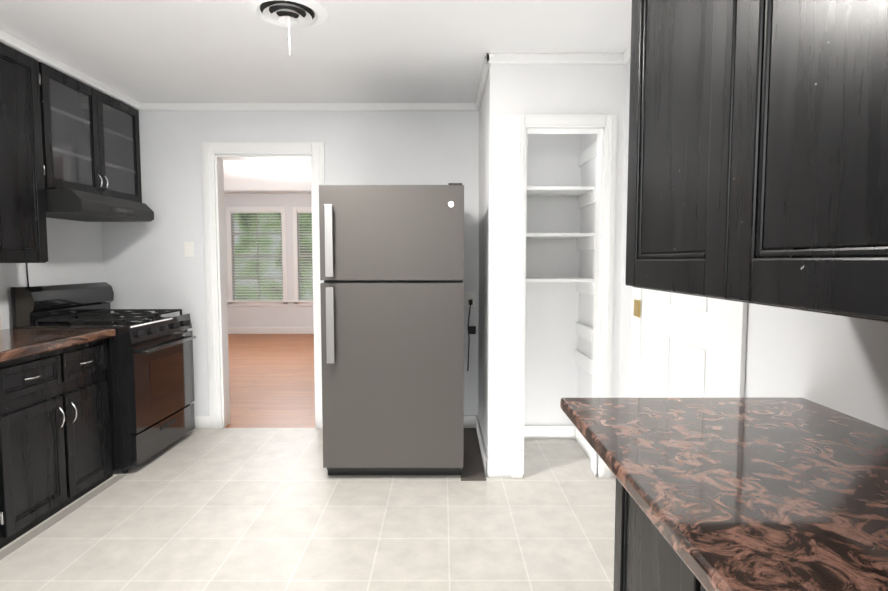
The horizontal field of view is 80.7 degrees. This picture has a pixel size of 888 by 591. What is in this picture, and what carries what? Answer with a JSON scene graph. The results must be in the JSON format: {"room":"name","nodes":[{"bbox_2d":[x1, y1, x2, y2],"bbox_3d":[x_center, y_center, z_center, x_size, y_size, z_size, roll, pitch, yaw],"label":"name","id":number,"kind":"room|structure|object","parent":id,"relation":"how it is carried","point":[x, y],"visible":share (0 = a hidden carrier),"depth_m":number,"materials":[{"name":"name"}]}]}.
{"room":"kitchen","nodes":[
{"label":"kitchen","id":0,"kind":"room"},
{"bbox_2d":[0,217,103,329],"bbox_3d":[-2.651,0.004,0.853,0.100,2.480,6.310,0,4,0],"label":"wall","id":1,"kind":"structure","parent":0,"point":[75,251],"depth_m":3.57,"materials":[{"name":"paint"}]},
{"bbox_2d":[0,43,47,262],"bbox_3d":[-2.426,-0.732,2.589,0.350,1.140,0.806,0,4,0],"label":"upper cabinet","id":2,"kind":"object","parent":1,"relation":"attached to","point":[23,232],"visible":0.98,"depth_m":2.83,"materials":[{"name":"black wood"}]},
{"bbox_2d":[26,263,28,285],"bbox_3d":[-2.593,-0.272,3.245,0.007,0.455,0.012,0,4,0],"label":"cord","id":3,"kind":"object","parent":2,"relation":"hanging from","point":[27,274],"visible":0.25,"depth_m":3.25,"materials":[{"name":"black plastic"}]},
{"bbox_2d":[0,30,139,109],"bbox_3d":[-2.429,-1.209,0.824,0.345,0.055,6.210,0,4,0],"label":"crown molding","id":4,"kind":"structure","parent":1,"relation":"attached to","point":[15,43],"depth_m":3.11,"materials":[{"name":"white wood"}]},
{"bbox_2d":[38,62,141,202],"bbox_3d":[-2.428,-1.005,3.462,0.350,0.710,0.964,0,4,0],"label":"upper cabinet","id":5,"kind":"object","parent":1,"relation":"attached to","point":[90,139],"visible":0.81,"depth_m":3.36,"materials":[{"name":"black wood"}]},
{"bbox_2d":[45,189,153,221],"bbox_3d":[-2.352,-0.577,3.416,0.502,0.132,0.760,0,4,0],"label":"range hood","id":6,"kind":"object","parent":5,"relation":"attached to","point":[71,204],"visible":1,"depth_m":3.24,"materials":[{"name":"black metal"}]},
{"bbox_2d":[224,194,313,326],"bbox_3d":[-0.413,-0.555,9.333,7.800,2.480,0.100,0,4,0],"label":"wall","id":7,"kind":"structure","parent":0,"point":[290,314],"depth_m":9.30,"materials":[{"name":"paint"}]},
{"bbox_2d":[226,207,312,305],"bbox_3d":[-0.413,-0.687,9.279,7.600,1.750,0.110,0,4,0],"label":"window","id":8,"kind":"structure","parent":7,"relation":"in","point":[231,290],"depth_m":9.27,"materials":[{"name":"white wood"}]},
{"bbox_2d":[231,211,282,299],"bbox_3d":[-3.313,-0.709,9.285,0.890,1.567,0.028,0,4,0],"label":"window blind","id":9,"kind":"object","parent":8,"relation":"attached to","point":[257,256],"visible":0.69,"depth_m":9.29,"materials":[{"name":"white plastic"}]},
{"bbox_2d":[297,211,312,299],"bbox_3d":[-2.143,-0.709,9.286,0.890,1.567,0.028,0,4,0],"label":"window blind","id":10,"kind":"object","parent":8,"relation":"attached to","point":[305,256],"visible":0.33,"depth_m":9.29,"materials":[{"name":"white plastic"}]},
{"bbox_2d":[228,327,313,333],"bbox_3d":[-0.413,0.626,9.354,7.600,0.120,0.015,0,4,0],"label":"baseboard","id":11,"kind":"structure","parent":7,"relation":"attached to","point":[231,330],"depth_m":9.34,"materials":[{"name":"white wood"}]},
{"bbox_2d":[102,110,478,427],"bbox_3d":[-1.581,-0.208,4.063,5.450,2.480,0.120,0,4,0],"label":"wall","id":12,"kind":"structure","parent":0,"point":[148,265],"depth_m":3.96,"materials":[{"name":"paint"}]},
{"bbox_2d":[184,242,193,256],"bbox_3d":[-1.946,-0.351,3.986,0.070,0.115,0.014,0,4,0],"label":"light switch","id":13,"kind":"object","parent":12,"relation":"attached to","point":[188,249],"visible":1,"depth_m":3.99,"materials":[{"name":"white plastic"}]},
{"bbox_2d":[194,415,209,427],"bbox_3d":[-2.043,0.984,4.074,0.445,0.100,0.015,0,4,0],"label":"baseboard","id":14,"kind":"structure","parent":12,"relation":"attached to","point":[201,421],"depth_m":4.07,"materials":[{"name":"white wood"}]},
{"bbox_2d":[201,142,324,428],"bbox_3d":[-1.361,-0.063,4.067,0.919,2.190,0.171,0,4,0],"label":"door frame","id":15,"kind":"structure","parent":12,"relation":"attached to","point":[215,155],"depth_m":3.99,"materials":[{"name":"white wood"}]},
{"bbox_2d":[140,102,471,110],"bbox_3d":[-0.991,-1.413,3.905,2.510,0.055,0.038,0,4,0],"label":"crown molding","id":16,"kind":"structure","parent":12,"relation":"attached to","point":[144,106],"depth_m":3.89,"materials":[{"name":"white wood"}]},
{"bbox_2d":[464,415,474,427],"bbox_3d":[-0.319,0.984,4.073,1.166,0.100,0.019,0,4,0],"label":"baseboard","id":17,"kind":"structure","parent":12,"relation":"attached to","point":[469,420],"depth_m":4.07,"materials":[{"name":"white wood"}]},
{"bbox_2d":[466,291,474,305],"bbox_3d":[0.204,0.024,4.011,0.070,0.115,0.020,0,4,0],"label":"outlet","id":18,"kind":"object","parent":12,"relation":"attached to","point":[470,297],"visible":0.98,"depth_m":4.01,"materials":[{"name":"white plastic"}]},
{"bbox_2d":[467,304,475,370],"bbox_3d":[0.212,0.323,4.021,0.064,0.526,0.031,0,4,0],"label":"cord","id":19,"kind":"object","parent":18,"relation":"hanging from","point":[471,329],"visible":0.98,"depth_m":4.01,"materials":[{"name":"black plastic"}]},
{"bbox_2d":[0,334,615,590],"bbox_3d":[-0.405,1.093,3.629,7.800,0.060,11.700,0,4,0],"label":"floor","id":20,"kind":"structure","parent":0,"point":[240,509],"depth_m":2.61,"materials":[{"name":"tile"}]},
{"bbox_2d":[0,338,112,548],"bbox_3d":[-2.293,0.699,2.700,0.618,0.850,0.878,0,4,0],"label":"base cabinet","id":21,"kind":"object","parent":20,"relation":"on","point":[55,443],"visible":1,"depth_m":2.61,"materials":[{"name":"black wood"}]},
{"bbox_2d":[0,329,115,362],"bbox_3d":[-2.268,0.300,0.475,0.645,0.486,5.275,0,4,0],"label":"countertop","id":22,"kind":"structure","parent":21,"relation":"on","point":[17,343],"depth_m":2.74,"materials":[{"name":"stone"}]},
{"bbox_2d":[0,475,125,560],"bbox_3d":[-1.955,1.149,2.298,0.053,0.004,1.760,0,4,0],"label":"strip","id":23,"kind":"object","parent":20,"relation":"on","point":[19,543],"visible":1,"depth_m":2.63,"materials":[{"name":"grey"}]},
{"bbox_2d":[11,282,195,473],"bbox_3d":[-2.192,0.497,3.521,0.766,1.145,0.761,0,4,0],"label":"stove","id":24,"kind":"object","parent":20,"relation":"on","point":[151,376],"visible":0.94,"depth_m":3.31,"materials":[{"name":"black metal"}]},
{"bbox_2d":[319,183,463,474],"bbox_3d":[-0.301,0.200,3.447,0.833,1.747,0.886,0,4,0],"label":"refrigerator","id":25,"kind":"object","parent":20,"relation":"on","point":[392,300],"visible":1,"depth_m":3.05,"materials":[{"name":"stainless steel"},{"name":"plastic"}]},
{"bbox_2d":[461,428,485,480],"bbox_3d":[0.174,1.065,3.585,0.149,0.003,0.974,0,4,0],"label":"mat","id":26,"kind":"object","parent":20,"relation":"on","point":[472,469],"visible":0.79,"depth_m":3.42,"materials":[{"name":"grey"}]},
{"bbox_2d":[613,478,668,590],"bbox_3d":[0.752,0.791,1.168,0.588,0.868,0.535,0,4,0],"label":"base cabinet","id":27,"kind":"object","parent":20,"relation":"on","point":[647,557],"depth_m":1.27,"materials":[{"name":"black wood"}]},
{"bbox_2d":[669,544,706,590],"bbox_3d":[0.753,0.817,0.774,0.588,0.868,0.515,0,4,0],"label":"base cabinet","id":28,"kind":"object","parent":20,"relation":"on","point":[681,578],"depth_m":1.03,"materials":[{"name":"black wood"}]},
{"bbox_2d":[560,398,887,590],"bbox_3d":[0.695,0.434,-0.311,0.708,0.035,3.680,0,4,0],"label":"countertop","id":29,"kind":"structure","parent":28,"relation":"on","point":[758,494],"depth_m":0.93,"materials":[{"name":"brown stone"}]},
{"bbox_2d":[0,0,631,193],"bbox_3d":[-0.405,-1.431,3.463,7.800,0.040,11.700,0,4,0],"label":"ceiling","id":30,"kind":"structure","parent":0,"point":[391,51],"depth_m":2.87,"materials":[{"name":"paint"}]},
{"bbox_2d":[246,0,327,27],"bbox_3d":[-0.739,-1.323,2.472,0.370,0.044,0.370,0,4,0],"label":"ceiling vent","id":31,"kind":"object","parent":30,"relation":"in","point":[304,13],"visible":1,"depth_m":2.46,"materials":[{"name":"white metal"}]},
{"bbox_2d":[289,18,289,54],"bbox_3d":[-0.727,-1.218,2.459,0.004,0.170,0.005,0,4,0],"label":"cord","id":32,"kind":"object","parent":31,"relation":"hanging from","point":[289,36],"visible":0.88,"depth_m":2.46,"materials":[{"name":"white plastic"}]},
{"bbox_2d":[478,64,625,463],"bbox_3d":[0.655,-0.173,3.542,0.780,2.480,0.930,0,4,0],"label":"wall","id":33,"kind":"structure","parent":0,"point":[555,312],"depth_m":3.70,"materials":[{"name":"paint"}]},
{"bbox_2d":[475,415,488,476],"bbox_3d":[0.273,1.015,3.602,0.045,0.100,0.925,0,4,0],"label":"baseboard","id":34,"kind":"structure","parent":33,"relation":"attached to","point":[477,425],"depth_m":3.46,"materials":[{"name":"white"}]},
{"bbox_2d":[472,53,495,110],"bbox_3d":[0.250,-1.380,3.417,0.030,0.055,0.900,0,4,0],"label":"crown molding","id":35,"kind":"structure","parent":33,"relation":"attached to","point":[490,58],"depth_m":3.23,"materials":[{"name":"white wood"}]},
{"bbox_2d":[524,425,573,438],"bbox_3d":[0.669,1.000,3.825,0.608,0.100,0.019,0,4,0],"label":"baseboard","id":36,"kind":"structure","parent":33,"relation":"attached to","point":[537,431],"depth_m":3.82,"materials":[{"name":"white"}]},
{"bbox_2d":[488,114,616,478],"bbox_3d":[0.631,0.025,3.122,0.728,2.140,0.134,0,4,0],"label":"door frame","id":37,"kind":"structure","parent":33,"relation":"attached to","point":[508,211],"depth_m":3.07,"materials":[{"name":"white wood"}]},
{"bbox_2d":[488,53,619,69],"bbox_3d":[0.636,-1.352,2.983,0.720,0.055,0.030,0,4,0],"label":"crown molding","id":38,"kind":"structure","parent":33,"relation":"attached to","point":[501,58],"depth_m":2.97,"materials":[{"name":"white wood"}]},
{"bbox_2d":[526,141,596,374],"bbox_3d":[0.669,-0.238,3.537,0.604,1.490,0.428,0,4,0],"label":"shelf","id":39,"kind":"object","parent":33,"relation":"attached to","point":[586,196],"visible":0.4,"depth_m":3.45,"materials":[{"name":"white wood"}]},
{"bbox_2d":[574,425,590,459],"bbox_3d":[0.966,1.020,3.526,0.015,0.100,0.540,0,4,0],"label":"baseboard","id":40,"kind":"structure","parent":33,"relation":"attached to","point":[578,436],"depth_m":3.62,"materials":[{"name":"white"}]},
{"bbox_2d":[620,45,630,63],"bbox_3d":[1.034,-1.179,0.365,0.030,0.055,5.280,0,4,0],"label":"crown molding","id":41,"kind":"structure","parent":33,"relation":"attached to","point":[624,57],"depth_m":2.93,"materials":[{"name":"white wood"}]},
{"bbox_2d":[619,60,887,429],"bbox_3d":[1.099,0.000,0.918,0.100,2.480,6.430,0,4,0],"label":"wall","id":42,"kind":"structure","parent":0,"point":[837,363],"depth_m":1.50,"materials":[{"name":"paint"}]},
{"bbox_2d":[625,0,700,294],"bbox_3d":[0.764,-0.602,1.076,0.563,1.200,0.575,0,4,0],"label":"upper cabinet","id":43,"kind":"object","parent":42,"relation":"attached to","point":[665,57],"depth_m":1.17,"materials":[{"name":"black wood"}]},
{"bbox_2d":[633,288,722,397],"bbox_3d":[1.029,0.123,2.378,0.029,2.018,0.886,0,4,0],"label":"door","id":44,"kind":"structure","parent":42,"relation":"attached to","point":[681,343],"depth_m":2.28,"materials":[{"name":"white paint"}]},
{"bbox_2d":[629,287,747,397],"bbox_3d":[1.036,0.082,2.332,0.018,2.130,1.060,0,4,0],"label":"door frame","id":45,"kind":"structure","parent":42,"relation":"attached to","point":[733,354],"depth_m":1.89,"materials":[{"name":"white wood"}]},
{"bbox_2d":[693,0,887,321],"bbox_3d":[0.765,-0.574,0.650,0.563,1.200,0.570,0,4,0],"label":"upper cabinet","id":46,"kind":"object","parent":42,"relation":"attached to","point":[758,155],"depth_m":0.73,"materials":[{"name":"black wood"}]},
{"label":"outside","id":47,"kind":"structure","parent":0,"visible":0},
{"bbox_2d":[234,213,312,298],"bbox_3d":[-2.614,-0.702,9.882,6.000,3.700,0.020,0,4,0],"label":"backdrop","id":48,"kind":"structure","parent":47,"point":[268,254],"depth_m":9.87,"materials":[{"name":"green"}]}
]}

